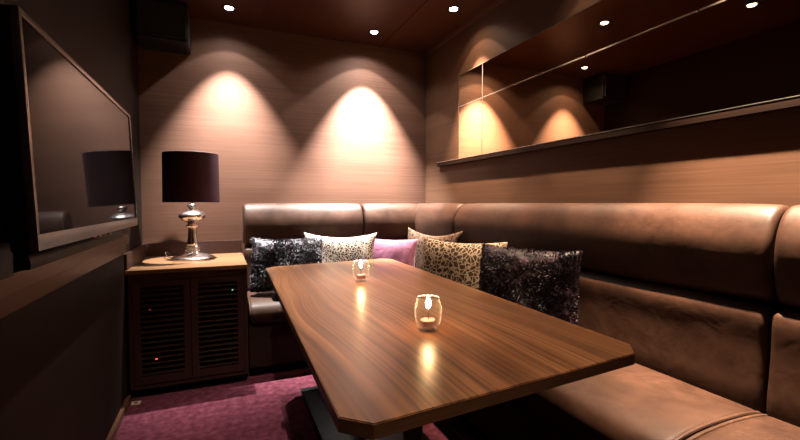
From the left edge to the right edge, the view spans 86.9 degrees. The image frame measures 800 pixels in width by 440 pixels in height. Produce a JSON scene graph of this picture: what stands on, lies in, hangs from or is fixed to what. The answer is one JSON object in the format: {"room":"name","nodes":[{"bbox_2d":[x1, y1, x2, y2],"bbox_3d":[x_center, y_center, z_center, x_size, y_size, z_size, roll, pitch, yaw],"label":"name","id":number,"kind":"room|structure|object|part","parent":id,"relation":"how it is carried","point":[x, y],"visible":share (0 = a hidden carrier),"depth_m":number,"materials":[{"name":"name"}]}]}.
{"room":"karaoke room","nodes":[
{"label":"karaoke room","id":0,"kind":"room"},
{"bbox_2d":[3,0,142,394],"bbox_3d":[-0.938,-0.142,0.791,0.100,2.420,4.600,-1,3,-23],"label":"wall","id":1,"kind":"structure","parent":0,"point":[98,35],"depth_m":2.10,"materials":[{"name":"brown wood"}]},
{"bbox_2d":[0,0,13,279],"bbox_3d":[-0.460,-0.571,-0.143,0.060,1.488,2.340,-1,3,-23],"label":"trim","id":2,"kind":"structure","parent":1,"relation":"attached to","point":[6,257],"depth_m":0.93,"materials":[{"name":"brown wood"}]},
{"bbox_2d":[0,245,125,318],"bbox_3d":[-0.762,0.224,0.554,0.026,0.048,3.800,-1,3,-23],"label":"trim","id":3,"kind":"structure","parent":1,"relation":"attached to","point":[10,304],"depth_m":1.27,"materials":[{"name":"brown wood"}]},
{"bbox_2d":[0,254,126,439],"bbox_3d":[-0.768,0.643,0.569,0.013,0.790,3.800,-1,3,-23],"label":"wall panel","id":4,"kind":"object","parent":1,"relation":"attached to","point":[63,365],"depth_m":1.44,"materials":[{"name":"brown wood"}]},
{"bbox_2d":[0,234,128,299],"bbox_3d":[-0.756,0.173,0.554,0.038,0.050,3.800,-1,3,-23],"label":"trim","id":5,"kind":"structure","parent":1,"relation":"attached to","point":[22,279],"depth_m":1.24,"materials":[{"name":"brown wood"}]},
{"bbox_2d":[13,230,122,270],"bbox_3d":[-1.177,0.082,1.579,0.043,0.049,1.120,-1,3,-23],"label":"bar","id":6,"kind":"object","parent":5,"relation":"on","point":[29,261],"visible":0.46,"depth_m":1.27,"materials":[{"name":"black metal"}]},
{"bbox_2d":[0,4,137,252],"bbox_3d":[-1.080,-0.212,1.429,0.136,0.521,1.200,-1,3,-23],"label":"television","id":7,"kind":"object","parent":1,"relation":"attached to","point":[66,143],"visible":1,"depth_m":1.05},
{"bbox_2d":[106,395,130,439],"bbox_3d":[-0.760,1.058,0.589,0.030,0.038,3.800,-1,3,-23],"label":"baseboard","id":8,"kind":"structure","parent":1,"relation":"attached to","point":[123,410],"depth_m":2.09,"materials":[{"name":"brown wood"}]},
{"bbox_2d":[124,244,145,270],"bbox_3d":[-1.652,0.223,2.639,0.022,0.088,0.670,-1,3,-23],"label":"trim","id":9,"kind":"structure","parent":1,"relation":"attached to","point":[137,254],"depth_m":2.54,"materials":[{"name":"brown wood"}]},
{"bbox_2d":[138,18,425,253],"bbox_3d":[-0.802,-0.247,3.402,2.400,2.420,0.100,-1,3,-23],"label":"wall","id":10,"kind":"structure","parent":0,"point":[287,117],"depth_m":3.26,"materials":[{"name":"brown wood"}]},
{"bbox_2d":[133,0,190,54],"bbox_3d":[-1.580,-1.292,2.820,0.315,0.255,0.278,-1,3,-23],"label":"wall speaker","id":11,"kind":"object","parent":10,"relation":"attached to","point":[158,25],"visible":1,"depth_m":2.71,"materials":[{"name":"black plastic"}]},
{"bbox_2d":[135,0,184,38],"bbox_3d":[-1.528,-1.287,2.699,0.275,0.215,0.016,-1,2,-23],"label":"grille","id":12,"kind":"object","parent":11,"relation":"attached to","point":[154,19],"depth_m":2.69,"materials":[{"name":"black fabric"}]},
{"bbox_2d":[146,240,241,256],"bbox_3d":[-1.481,0.203,3.063,0.626,0.095,0.022,-1,3,-23],"label":"trim","id":13,"kind":"structure","parent":10,"relation":"attached to","point":[223,246],"depth_m":3.06,"materials":[{"name":"brown wood"}]},
{"bbox_2d":[114,366,486,439],"bbox_3d":[0.101,1.072,1.337,2.400,0.050,4.700,-1,3,-23],"label":"floor","id":14,"kind":"structure","parent":0,"point":[268,405],"depth_m":2.20,"materials":[{"name":"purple carpet"}]},
{"bbox_2d":[131,401,140,405],"bbox_3d":[-1.446,1.003,2.312,0.044,0.010,0.036,-1,3,-23],"label":"socket plate","id":15,"kind":"object","parent":14,"relation":"on","point":[135,402],"visible":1,"depth_m":2.30,"materials":[{"name":"beige plastic"}]},
{"bbox_2d":[125,253,248,396],"bbox_3d":[-1.352,0.626,2.768,0.633,0.727,0.687,-1,3,-23],"label":"base cabinet","id":16,"kind":"object","parent":14,"relation":"on","point":[188,320],"visible":0.99,"depth_m":2.48,"materials":[{"name":"brown wood"}]},
{"bbox_3d":[-1.355,0.635,2.415,0.287,0.588,0.022,-1,2,-23],"label":"door","id":17,"kind":"part","parent":16,"relation":"part of","materials":[{"name":"brown wood"}]},
{"bbox_3d":[-1.355,0.630,2.415,0.215,0.498,0.024,-1,2,-23],"label":"louvre panel","id":18,"kind":"part","parent":16,"relation":"part of","materials":[{"name":"brown wood"}]},
{"bbox_2d":[162,151,219,260],"bbox_3d":[-1.401,-0.091,2.837,0.350,0.700,0.393,-1,3,-23],"label":"table lamp","id":19,"kind":"object","parent":16,"relation":"on","point":[187,176],"visible":1,"depth_m":2.69,"materials":[{"name":"black fabric"}]},
{"bbox_3d":[-1.388,-0.279,2.807,0.344,0.322,0.344,-1,2,-23],"label":"lamp shade","id":20,"kind":"part","parent":19,"relation":"part of","materials":[{"name":"fabric"}]},
{"bbox_3d":[-1.388,0.021,2.819,0.169,0.342,0.169,-1,2,-23],"label":"stem","id":21,"kind":"part","parent":19,"relation":"part of","materials":[{"name":"silver metal"}]},
{"bbox_3d":[-1.087,0.630,2.529,0.287,0.588,0.022,-1,2,-23],"label":"door","id":22,"kind":"part","parent":16,"relation":"part of","materials":[{"name":"brown wood"}]},
{"bbox_3d":[-1.087,0.625,2.529,0.215,0.498,0.024,-1,2,-23],"label":"louvre panel","id":23,"kind":"part","parent":16,"relation":"part of","materials":[{"name":"brown wood"}]},
{"bbox_2d":[242,203,362,374],"bbox_3d":[-0.646,0.427,3.076,0.901,1.101,0.641,-1,3,-23],"label":"bench","id":24,"kind":"object","parent":14,"relation":"on","point":[272,346],"visible":0.33,"depth_m":3.04,"materials":[{"name":"brown leather"}]},
{"bbox_2d":[243,246,251,290],"bbox_3d":[-0.733,0.361,3.277,0.901,0.356,0.196,-1,2,-23],"label":"cushion","id":25,"kind":"object","parent":24,"relation":"on","point":[247,250],"depth_m":3.03,"materials":[{"name":"black fabric"}]},
{"bbox_2d":[248,291,286,322],"bbox_3d":[-0.618,0.566,3.014,0.901,0.148,0.495,-1,2,-23],"label":"seat cushion","id":26,"kind":"object","parent":24,"relation":"on","point":[261,306],"depth_m":2.68,"materials":[{"name":"brown leather"}]},
{"bbox_2d":[249,236,323,292],"bbox_3d":[-0.765,0.305,2.870,0.500,0.375,0.197,0,2,-6],"label":"throw cushion","id":27,"kind":"object","parent":24,"relation":"on","point":[266,253],"visible":0.61,"depth_m":2.83,"materials":[{"name":"black fabric"}]},
{"bbox_2d":[304,232,376,262],"bbox_3d":[-0.439,0.287,3.030,0.537,0.390,0.159,0,2,5],"label":"throw cushion","id":28,"kind":"object","parent":24,"relation":"on","point":[360,247],"visible":0.44,"depth_m":2.99,"materials":[{"name":"white fabric"}]},
{"bbox_2d":[361,203,462,239],"bbox_3d":[0.095,0.417,3.303,0.628,1.101,0.802,-1,3,-23],"label":"banquette","id":29,"kind":"object","parent":14,"relation":"on","point":[390,221],"visible":0.25,"depth_m":3.42,"materials":[{"name":"brown leather"}]},
{"bbox_2d":[373,239,417,266],"bbox_3d":[-0.106,0.308,3.113,0.490,0.350,0.136,1,3,26],"label":"throw cushion","id":30,"kind":"object","parent":29,"relation":"on","point":[403,251],"visible":0.3,"depth_m":3.04,"materials":[{"name":"pink fabric"}]},
{"bbox_2d":[408,227,462,269],"bbox_3d":[0.217,0.272,3.027,0.114,0.416,0.572,-2,3,-37],"label":"throw cushion","id":31,"kind":"object","parent":29,"relation":"on","point":[455,238],"visible":0.18,"depth_m":3.05,"materials":[{"name":"beige fabric"}]},
{"bbox_2d":[266,259,634,439],"bbox_3d":[-0.083,0.667,1.825,0.883,0.720,2.026,-1,3,-23],"label":"dining table","id":32,"kind":"object","parent":14,"relation":"on","point":[378,374],"visible":0.98,"depth_m":1.14,"materials":[{"name":"brown wood"}]},
{"bbox_3d":[-0.231,0.378,2.093,0.775,0.106,0.060,-1,2,-23],"label":"support arm","id":33,"kind":"part","parent":32,"relation":"part of","materials":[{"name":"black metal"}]},
{"bbox_2d":[354,260,367,278],"bbox_3d":[-0.191,0.245,2.057,0.083,0.106,0.083,-1,3,-23],"label":"candle holder","id":34,"kind":"object","parent":32,"relation":"on","point":[358,276],"visible":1,"depth_m":2.05,"materials":[{"name":"clear glass"}]},
{"bbox_3d":[-0.067,1.018,1.837,0.455,0.018,1.555,-1,2,-23],"label":"plate","id":35,"kind":"part","parent":32,"relation":"part of","materials":[{"name":"black metal"}]},
{"bbox_2d":[414,295,441,327],"bbox_3d":[0.084,0.277,1.262,0.083,0.106,0.083,-1,3,-23],"label":"candle holder","id":36,"kind":"object","parent":32,"relation":"on","point":[427,322],"visible":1,"depth_m":1.25,"materials":[{"name":"clear glass"}]},
{"bbox_2d":[454,203,789,439],"bbox_3d":[0.608,0.467,2.073,0.641,1.100,1.856,-1,3,-23],"label":"bench","id":37,"kind":"object","parent":14,"relation":"on","point":[690,287],"visible":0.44,"depth_m":1.48,"materials":[{"name":"brown leather"}]},
{"bbox_2d":[422,237,507,289],"bbox_3d":[0.347,0.310,2.448,0.546,0.391,0.163,1,3,33],"label":"throw cushion","id":38,"kind":"object","parent":37,"relation":"on","point":[457,262],"visible":0.46,"depth_m":2.42,"materials":[{"name":"beige fabric"}]},
{"bbox_2d":[478,243,583,324],"bbox_3d":[0.586,0.320,1.969,0.497,0.404,0.194,2,3,38],"label":"throw cushion","id":39,"kind":"object","parent":37,"relation":"on","point":[544,281],"visible":0.73,"depth_m":1.89,"materials":[{"name":"black fabric"}]},
{"bbox_2d":[520,363,754,439],"bbox_3d":[0.540,0.605,2.050,0.494,0.149,1.856,-1,2,-23],"label":"seat cushion","id":40,"kind":"object","parent":37,"relation":"on","point":[638,401],"depth_m":1.34,"materials":[{"name":"brown leather"}]},
{"bbox_2d":[576,269,789,413],"bbox_3d":[0.811,0.406,2.158,0.197,0.356,1.856,-1,2,-23],"label":"cushion","id":41,"kind":"object","parent":37,"relation":"on","point":[718,344],"depth_m":1.47,"materials":[{"name":"brown leather"}]},
{"bbox_2d":[686,205,799,439],"bbox_3d":[1.291,0.531,0.474,0.642,1.100,1.617,-1,3,-23],"label":"bench","id":42,"kind":"object","parent":14,"relation":"on","point":[781,420],"visible":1,"depth_m":1.22,"materials":[{"name":"brown leather"}]},
{"bbox_2d":[695,416,799,439],"bbox_3d":[1.223,0.670,0.451,0.494,0.148,1.616,-1,2,-23],"label":"seat cushion","id":43,"kind":"object","parent":42,"relation":"on","point":[746,427],"depth_m":1.15,"materials":[{"name":"brown leather"}]},
{"bbox_2d":[766,308,799,426],"bbox_3d":[1.494,0.470,0.559,0.198,0.357,1.616,-1,2,-23],"label":"cushion","id":44,"kind":"object","parent":42,"relation":"on","point":[783,393],"depth_m":1.22,"materials":[{"name":"brown leather"}]},
{"bbox_2d":[165,0,494,52],"bbox_3d":[0.101,-1.386,1.239,2.400,0.030,4.700,-1,3,-23],"label":"ceiling","id":45,"kind":"structure","parent":0,"point":[341,20],"depth_m":2.99,"materials":[{"name":"brown wood"}]},
{"bbox_2d":[221,5,236,11],"bbox_3d":[-1.158,-1.448,2.857,0.100,0.038,0.100,-1,3,-23],"label":"recessed light","id":46,"kind":"object","parent":45,"relation":"in","point":[230,8],"visible":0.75,"depth_m":2.86,"materials":[{"name":"silver metal"}]},
{"bbox_2d":[368,29,380,34],"bbox_3d":[-0.201,-1.464,3.261,0.100,0.038,0.100,-1,3,-23],"label":"recessed light","id":47,"kind":"object","parent":45,"relation":"in","point":[371,32],"visible":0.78,"depth_m":3.26,"materials":[{"name":"white"}]},
{"bbox_2d":[380,0,427,46],"bbox_3d":[0.712,-1.380,1.500,0.006,0.002,4.500,-1,3,-23],"label":"trim","id":48,"kind":"structure","parent":45,"relation":"attached to","point":[427,0],"depth_m":3.05,"materials":[{"name":"brown wood"}]},
{"bbox_2d":[446,6,460,12],"bbox_3d":[0.365,-1.448,2.872,0.100,0.038,0.100,-1,3,-23],"label":"recessed light","id":49,"kind":"object","parent":45,"relation":"in","point":[452,9],"visible":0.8,"depth_m":2.87,"materials":[{"name":"white"}]},
{"bbox_2d":[426,0,799,308],"bbox_3d":[1.178,-0.178,1.693,0.100,2.420,4.600,-1,3,-23],"label":"wall","id":50,"kind":"structure","parent":0,"point":[752,159],"depth_m":2.09,"materials":[{"name":"brown wood"}]},
{"bbox_2d":[423,0,504,56],"bbox_3d":[1.100,-1.375,1.665,0.028,0.025,4.500,-1,3,-23],"label":"trim","id":51,"kind":"structure","parent":50,"relation":"attached to","point":[495,3],"depth_m":3.10,"materials":[{"name":"brown wood"}]},
{"bbox_2d":[437,95,799,166],"bbox_3d":[1.147,-0.385,1.593,0.029,0.034,4.216,-1,3,-23],"label":"wall ledge","id":52,"kind":"object","parent":50,"relation":"attached to","point":[791,102],"visible":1,"depth_m":1.75,"materials":[{"name":"brown wood"}]},
{"bbox_2d":[458,0,799,158],"bbox_3d":[1.189,-0.713,1.494,0.016,0.632,3.766,-1,3,-23],"label":"wall mirror","id":53,"kind":"object","parent":50,"relation":"attached to","point":[608,65],"visible":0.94,"depth_m":1.88,"materials":[{"name":"brown mirror"}]},
{"bbox_3d":[0.515,-0.974,3.072,0.011,0.231,0.310,-1,2,-23],"label":"mirror pane","id":54,"kind":"part","parent":53,"relation":"part of","materials":[{"name":"brown mirror"}]},
{"bbox_3d":[0.515,-0.658,3.085,0.011,0.391,0.310,-1,2,-23],"label":"mirror pane","id":55,"kind":"part","parent":53,"relation":"part of","materials":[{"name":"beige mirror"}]},
{"bbox_3d":[1.254,-0.905,1.342,0.011,0.231,3.445,-1,2,-23],"label":"mirror pane","id":56,"kind":"part","parent":53,"relation":"part of","materials":[{"name":"brown mirror"}]}
]}

